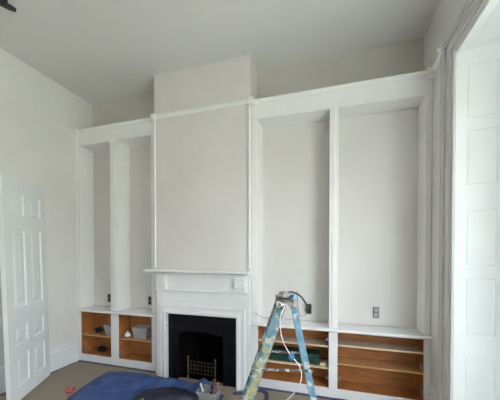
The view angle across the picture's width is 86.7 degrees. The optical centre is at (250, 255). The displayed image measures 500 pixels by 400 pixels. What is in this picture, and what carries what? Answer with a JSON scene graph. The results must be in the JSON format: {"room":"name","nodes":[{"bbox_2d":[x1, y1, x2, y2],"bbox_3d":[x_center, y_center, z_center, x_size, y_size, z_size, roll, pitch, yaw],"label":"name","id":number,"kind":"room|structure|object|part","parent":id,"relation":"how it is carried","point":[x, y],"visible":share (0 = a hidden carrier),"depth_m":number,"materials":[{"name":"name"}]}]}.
{"room":"living room","nodes":[
{"label":"living room","id":0,"kind":"room"},
{"bbox_2d":[0,48,91,365],"bbox_3d":[-3.826,-0.404,1.339,0.300,4.270,7.800,0,1,17],"label":"wall","id":1,"kind":"structure","parent":0,"point":[34,149],"depth_m":3.86,"materials":[{"name":"paint"}]},
{"bbox_2d":[0,173,49,399],"bbox_3d":[-2.765,0.393,3.274,0.045,2.618,0.865,0,1,-10],"label":"panelled door","id":2,"kind":"structure","parent":1,"relation":"in","point":[23,262],"depth_m":3.18,"materials":[{"name":"paint"}]},
{"bbox_2d":[0,94,73,130],"bbox_3d":[-3.749,-1.941,1.029,0.012,0.040,6.690,0,1,17],"label":"trim","id":3,"kind":"structure","parent":1,"relation":"attached to","point":[1,96],"depth_m":3.64,"materials":[{"name":"paint"}]},
{"bbox_2d":[0,340,78,393],"bbox_3d":[-3.742,1.568,1.073,0.026,0.335,6.688,0,1,17],"label":"baseboard","id":4,"kind":"structure","parent":1,"relation":"attached to","point":[61,356],"depth_m":3.99,"materials":[{"name":"paint"}]},
{"bbox_2d":[0,361,331,399],"bbox_3d":[-1.187,1.792,0.585,5.805,0.100,7.800,0,1,17],"label":"floor","id":5,"kind":"structure","parent":0,"point":[78,374],"depth_m":3.51,"materials":[{"name":"beige carpet"}]},
{"bbox_2d":[0,363,73,395],"bbox_3d":[-3.098,1.704,3.133,0.037,0.004,2.200,0,1,17],"label":"film","id":6,"kind":"object","parent":5,"relation":"on","point":[72,363],"visible":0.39,"depth_m":3.91,"materials":[{"name":"plastic"}]},
{"bbox_2d":[65,386,74,392],"bbox_3d":[-2.246,1.667,3.297,0.080,0.072,0.072,0,1,-3],"label":"tape roll","id":7,"kind":"object","parent":5,"relation":"on","point":[68,389],"visible":1,"depth_m":3.27,"materials":[{"name":"red plastic"}]},
{"bbox_2d":[78,311,155,370],"bbox_3d":[-2.041,1.292,4.220,1.491,0.802,0.300,0,1,17],"label":"base cabinet","id":8,"kind":"object","parent":5,"relation":"on","point":[137,350],"visible":0.77,"depth_m":4.24,"materials":[{"name":"orange wood"}]},
{"bbox_2d":[83,330,110,336],"bbox_3d":[-2.414,1.272,4.334,0.603,0.018,0.243,0,1,17],"label":"shelf","id":9,"kind":"object","parent":8,"relation":"attached to","point":[105,333],"depth_m":4.31,"materials":[{"name":"brown wood"}]},
{"bbox_2d":[95,327,102,332],"bbox_3d":[-2.499,1.217,4.355,0.123,0.090,0.110,0,1,-3],"label":"cloth","id":10,"kind":"object","parent":8,"relation":"on","point":[99,329],"visible":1,"depth_m":4.33,"materials":[{"name":"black fabric"}]},
{"bbox_2d":[97,346,105,351],"bbox_3d":[-2.465,1.533,4.375,0.134,0.091,0.122,0,1,17],"label":"cloth","id":11,"kind":"object","parent":8,"relation":"in","point":[100,348],"visible":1,"depth_m":4.34,"materials":[{"name":"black fabric"}]},
{"bbox_2d":[75,305,154,317],"bbox_3d":[-2.051,0.871,4.182,1.491,0.036,0.312,0,1,17],"label":"ledge","id":12,"kind":"object","parent":8,"relation":"on","point":[95,309],"visible":0.81,"depth_m":4.13,"materials":[{"name":"white wood"}]},
{"bbox_2d":[77,122,154,313],"bbox_3d":[-2.042,-0.552,4.192,1.491,2.806,0.306,0,1,17],"label":"bookcase","id":13,"kind":"object","parent":12,"relation":"on","point":[116,165],"visible":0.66,"depth_m":4.25,"materials":[{"name":"white wood"}]},
{"bbox_3d":[-2.733,-0.456,4.391,0.053,2.608,0.275,0,1,17],"label":"panel","id":14,"kind":"part","parent":13,"relation":"part of","materials":[{"name":"white wood"}]},
{"bbox_3d":[-2.044,-1.856,4.168,1.491,0.198,0.275,0,1,17],"label":"panel","id":15,"kind":"part","parent":13,"relation":"part of","materials":[{"name":"white wood"}]},
{"bbox_3d":[-2.002,-0.554,4.328,1.491,2.806,0.023,0,1,17],"label":"panel","id":16,"kind":"part","parent":13,"relation":"part of","materials":[{"name":"white wood"}]},
{"bbox_2d":[148,296,151,304],"bbox_3d":[-1.602,0.713,4.207,0.072,0.136,0.012,0,1,17],"label":"wall socket","id":17,"kind":"object","parent":13,"relation":"attached to","point":[149,297],"visible":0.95,"depth_m":4.20,"materials":[{"name":"plastic"}]},
{"bbox_3d":[-1.374,-0.450,3.988,0.093,2.608,0.275,0,1,17],"label":"panel","id":18,"kind":"part","parent":13,"relation":"part of","materials":[{"name":"white wood"}]},
{"bbox_2d":[120,333,151,340],"bbox_3d":[-1.705,1.275,4.124,0.603,0.018,0.243,0,1,17],"label":"shelf","id":19,"kind":"object","parent":8,"relation":"attached to","point":[134,336],"depth_m":4.11,"materials":[{"name":"brown wood"}]},
{"bbox_2d":[79,360,155,372],"bbox_3d":[-2.086,1.692,4.066,1.440,0.004,0.056,0,1,17],"label":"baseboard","id":20,"kind":"structure","parent":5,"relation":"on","point":[79,360],"depth_m":4.05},
{"bbox_2d":[66,371,223,399],"bbox_3d":[-1.371,1.623,2.978,1.870,0.165,1.491,0,1,17],"label":"sheet","id":21,"kind":"object","parent":5,"relation":"on","point":[112,385],"visible":0.9,"depth_m":3.35,"materials":[{"name":"blue fabric"}]},
{"bbox_2d":[134,387,198,399],"bbox_3d":[-0.941,1.586,2.973,0.716,0.160,0.366,0,1,4],"label":"fabric bag","id":22,"kind":"object","parent":21,"relation":"on","point":[162,393],"visible":1,"depth_m":2.93,"materials":[{"name":"black fabric"}]},
{"bbox_3d":[-0.475,1.599,3.042,0.251,0.134,0.196,0,1,17],"label":"tub","id":23,"kind":"object","parent":21,"relation":"on","visible":0},
{"bbox_2d":[200,383,206,399],"bbox_3d":[-0.550,1.549,3.037,0.083,0.174,0.047,0,1,25],"label":"brush","id":24,"kind":"object","parent":23,"relation":"in","point":[202,389],"visible":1,"depth_m":3.03,"materials":[{"name":"plastic"}]},
{"bbox_2d":[210,379,213,395],"bbox_3d":[-0.453,1.538,3.098,0.046,0.191,0.047,0,1,-28],"label":"brush","id":25,"kind":"object","parent":23,"relation":"in","point":[211,388],"visible":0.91,"depth_m":3.09,"materials":[{"name":"plastic"}]},
{"bbox_2d":[210,382,218,399],"bbox_3d":[-0.410,1.541,3.026,0.101,0.191,0.047,0,1,-17],"label":"brush","id":26,"kind":"object","parent":23,"relation":"in","point":[214,391],"visible":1,"depth_m":3.02,"materials":[{"name":"plastic"}]},
{"bbox_2d":[180,367,222,382],"bbox_3d":[-0.620,1.692,3.805,0.696,0.012,0.377,0,1,17],"label":"hearth","id":27,"kind":"object","parent":5,"relation":"on","point":[219,378],"visible":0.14,"depth_m":3.71,"materials":[{"name":"black stone"}]},
{"bbox_2d":[187,343,219,381],"bbox_3d":[-0.655,1.476,3.719,0.446,0.448,0.206,0,1,17],"label":"grate","id":28,"kind":"object","parent":27,"relation":"on","point":[208,372],"visible":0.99,"depth_m":3.68,"materials":[{"name":"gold metal"}]},
{"bbox_2d":[233,389,268,399],"bbox_3d":[0.069,1.704,3.205,0.361,0.004,0.554,-1,1,-43],"label":"film","id":29,"kind":"object","parent":5,"relation":"on","point":[263,391],"visible":0.73,"depth_m":3.27,"materials":[{"name":"plastic"}]},
{"bbox_2d":[240,298,316,399],"bbox_3d":[0.248,1.053,2.528,0.894,1.325,0.498,0,1,5],"label":"step ladder","id":30,"kind":"object","parent":5,"relation":"on","point":[250,390],"visible":0.94,"depth_m":2.34,"materials":[{"name":"blue metal"}]},
{"bbox_2d":[275,291,291,298],"bbox_3d":[0.308,0.362,2.465,0.174,0.057,0.192,0,1,17],"label":"rag","id":31,"kind":"object","parent":30,"relation":"on","point":[281,295],"visible":0.97,"depth_m":2.40,"materials":[{"name":"grey fabric"}]},
{"bbox_2d":[280,307,301,399],"bbox_3d":[0.373,1.085,2.058,0.249,1.274,0.621,-1,1,-41],"label":"cable","id":32,"kind":"object","parent":30,"relation":"hanging from","point":[291,355],"visible":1,"depth_m":2.18,"materials":[{"name":"white plastic"}]},
{"bbox_2d":[290,294,296,299],"bbox_3d":[0.376,0.366,2.364,0.059,0.050,0.060,0,1,-27],"label":"cloth","id":33,"kind":"object","parent":30,"relation":"on","point":[292,297],"visible":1,"depth_m":2.34,"materials":[{"name":"blue fabric"}]},
{"bbox_2d":[287,291,310,315],"bbox_3d":[0.536,0.568,3.052,0.100,0.438,1.007,0,1,26],"label":"power flex","id":34,"kind":"object","parent":30,"relation":"hanging from","point":[308,308],"visible":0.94,"depth_m":3.21,"materials":[{"name":"plastic"}]},
{"bbox_3d":[0.539,1.053,2.688,0.342,1.280,0.039,0,1,-11],"label":"leg","id":35,"kind":"part","parent":30,"relation":"part of","materials":[{"name":"blue metal"}]},
{"bbox_3d":[0.510,1.058,2.324,0.342,1.280,0.039,0,1,20],"label":"leg","id":36,"kind":"part","parent":30,"relation":"part of","materials":[{"name":"blue metal"}]},
{"bbox_2d":[258,387,345,399],"bbox_3d":[0.991,1.704,3.153,1.980,0.004,0.056,0,1,17],"label":"baseboard","id":37,"kind":"structure","parent":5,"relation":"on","point":[264,388],"depth_m":3.27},
{"bbox_2d":[251,325,429,399],"bbox_3d":[1.019,1.304,3.312,2.026,0.802,0.300,0,1,17],"label":"base cabinet","id":38,"kind":"object","parent":5,"relation":"on","point":[359,366],"visible":0.86,"depth_m":3.24,"materials":[{"name":"orange wood"}]},
{"bbox_2d":[268,345,318,364],"bbox_3d":[0.533,1.282,3.432,0.680,0.134,0.190,0,1,17],"label":"tool case","id":39,"kind":"object","parent":38,"relation":"on","point":[313,355],"visible":0.63,"depth_m":3.38,"materials":[{"name":"green plastic"}]},
{"bbox_3d":[0.536,1.238,3.441,0.680,0.047,0.170,0,1,17],"label":"case lid","id":40,"kind":"part","parent":39,"relation":"part of","materials":[{"name":"green plastic"}]},
{"bbox_2d":[259,334,328,345],"bbox_3d":[0.555,1.094,3.450,0.878,0.018,0.243,0,1,17],"label":"shelf","id":41,"kind":"object","parent":38,"relation":"attached to","point":[310,340],"depth_m":3.44,"materials":[{"name":"wood"}]},
{"bbox_2d":[268,359,328,366],"bbox_3d":[0.555,1.359,3.454,0.878,0.018,0.243,0,1,17],"label":"shelf","id":42,"kind":"object","parent":38,"relation":"attached to","point":[269,360],"depth_m":3.36,"materials":[{"name":"brown wood"}]},
{"bbox_2d":[320,360,326,365],"bbox_3d":[0.905,1.334,3.307,0.075,0.034,0.100,0,1,17],"label":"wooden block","id":43,"kind":"object","parent":38,"relation":"on","point":[322,362],"visible":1,"depth_m":3.27,"materials":[{"name":"beige wood"}]},
{"bbox_2d":[251,318,431,339],"bbox_3d":[1.010,0.883,3.274,2.026,0.036,0.312,0,1,17],"label":"ledge","id":44,"kind":"object","parent":38,"relation":"on","point":[411,333],"visible":0.77,"depth_m":3.16,"materials":[{"name":"white wood"}]},
{"bbox_2d":[251,77,432,335],"bbox_3d":[1.018,-0.540,3.284,2.026,2.806,0.306,0,1,17],"label":"bookcase","id":45,"kind":"object","parent":44,"relation":"on","point":[341,181],"visible":0.97,"depth_m":3.32,"materials":[{"name":"white wood"}]},
{"bbox_3d":[0.087,-0.444,3.554,0.088,2.608,0.275,0,1,17],"label":"panel","id":46,"kind":"part","parent":45,"relation":"part of","materials":[{"name":"white wood"}]},
{"bbox_3d":[1.016,-1.843,3.260,2.026,0.198,0.275,0,1,17],"label":"panel","id":47,"kind":"part","parent":45,"relation":"part of","materials":[{"name":"white wood"}]},
{"bbox_2d":[373,307,378,317],"bbox_3d":[1.545,0.701,3.273,0.072,0.136,0.012,0,1,17],"label":"wall socket","id":48,"kind":"object","parent":45,"relation":"attached to","point":[375,309],"visible":1,"depth_m":3.27,"materials":[{"name":"plastic"}]},
{"bbox_3d":[1.960,-0.437,2.998,0.058,2.608,0.275,0,1,17],"label":"panel","id":49,"kind":"part","parent":45,"relation":"part of","materials":[{"name":"white wood"}]},
{"bbox_2d":[337,356,422,372],"bbox_3d":[1.504,1.298,3.172,0.898,0.018,0.243,0,1,17],"label":"shelf","id":50,"kind":"object","parent":38,"relation":"attached to","point":[395,365],"depth_m":3.17,"materials":[{"name":"brown wood"}]},
{"bbox_2d":[338,338,421,351],"bbox_3d":[1.504,1.073,3.168,0.898,0.018,0.243,0,1,17],"label":"shelf","id":51,"kind":"object","parent":38,"relation":"attached to","point":[363,343],"depth_m":3.16,"materials":[{"name":"brown wood"}]},
{"bbox_2d":[154,54,256,372],"bbox_3d":[-0.573,-0.439,4.003,1.430,4.270,0.840,0,1,17],"label":"wall","id":52,"kind":"structure","parent":0,"point":[202,157],"depth_m":3.57,"materials":[{"name":"paint"}]},
{"bbox_2d":[75,105,249,307],"bbox_3d":[-1.409,-0.537,3.811,2.927,2.750,0.048,0,1,17],"label":"trim","id":53,"kind":"structure","parent":52,"relation":"attached to","point":[76,165],"depth_m":3.77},
{"bbox_2d":[143,269,251,390],"bbox_3d":[-0.741,0.949,3.545,1.520,1.505,0.172,0,1,17],"label":"mantelpiece","id":54,"kind":"object","parent":52,"relation":"attached to","point":[226,294],"visible":0.99,"depth_m":3.50,"materials":[{"name":"white wood"}]},
{"bbox_2d":[143,269,251,274],"bbox_3d":[-0.741,0.217,3.535,1.520,0.040,0.172,0,1,17],"label":"mantel shelf","id":55,"kind":"object","parent":54,"relation":"attached to","point":[157,271],"depth_m":3.51,"materials":[{"name":"white wood"}]},
{"bbox_3d":[-0.667,1.188,3.537,1.251,1.027,0.100,0,1,17],"label":"opening moulding","id":56,"kind":"part","parent":54,"relation":"part of","materials":[{"name":"white wood"}]},
{"bbox_3d":[-0.668,0.478,3.559,1.375,0.032,0.085,0,1,17],"label":"frieze moulding","id":57,"kind":"part","parent":54,"relation":"part of","materials":[{"name":"white wood"}]},
{"bbox_2d":[168,313,235,387],"bbox_3d":[-0.606,1.242,3.744,1.025,0.914,0.419,0,1,17],"label":"fireplace insert","id":58,"kind":"object","parent":52,"relation":"attached to","point":[186,333],"visible":0.97,"depth_m":3.67,"materials":[{"name":"black metal"}]},
{"bbox_2d":[73,58,439,135],"bbox_3d":[-0.467,-1.958,3.406,4.959,0.093,0.305,0,1,17],"label":"trim","id":59,"kind":"structure","parent":52,"relation":"attached to","point":[429,73],"depth_m":3.31,"materials":[{"name":"white wood"}]},
{"bbox_2d":[0,0,439,104],"bbox_3d":[-1.187,-2.603,0.526,5.805,0.150,7.800,0,1,17],"label":"ceiling","id":60,"kind":"structure","parent":0,"point":[100,51],"depth_m":3.05,"materials":[{"name":"paint"}]},
{"bbox_2d":[0,0,16,11],"bbox_3d":[-2.467,-2.517,2.639,0.069,0.077,0.200,1,1,44],"label":"ceiling lamp","id":61,"kind":"object","parent":60,"relation":"attached to","point":[3,3],"visible":1,"depth_m":2.65,"materials":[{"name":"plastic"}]},
{"bbox_2d":[92,38,423,328],"bbox_3d":[-0.268,-0.441,4.090,4.955,4.270,0.500,0,1,17],"label":"wall","id":62,"kind":"structure","parent":0,"point":[408,56],"depth_m":3.46,"materials":[{"name":"paint"}]},
{"bbox_2d":[424,0,486,399],"bbox_3d":[1.332,-0.383,-0.192,0.550,4.270,7.800,0,1,17],"label":"wall","id":63,"kind":"structure","parent":0,"point":[447,12],"depth_m":2.75,"materials":[{"name":"paint"}]},
{"bbox_2d":[428,383,436,399],"bbox_3d":[1.894,1.545,2.741,0.026,0.335,0.283,0,1,17],"label":"baseboard","id":64,"kind":"structure","parent":63,"relation":"attached to","point":[432,395],"depth_m":2.78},
{"bbox_2d":[436,0,499,399],"bbox_3d":[1.669,-0.120,1.123,0.630,3.710,2.845,0,1,17],"label":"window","id":65,"kind":"structure","parent":63,"relation":"in","point":[468,356],"depth_m":2.28,"materials":[{"name":"paint"}]},
{"bbox_3d":[1.651,-1.768,1.106,0.410,0.030,2.385,0,1,17],"label":"soffit panel","id":66,"kind":"part","parent":65,"relation":"part of","materials":[{"name":"paint"}]}
]}

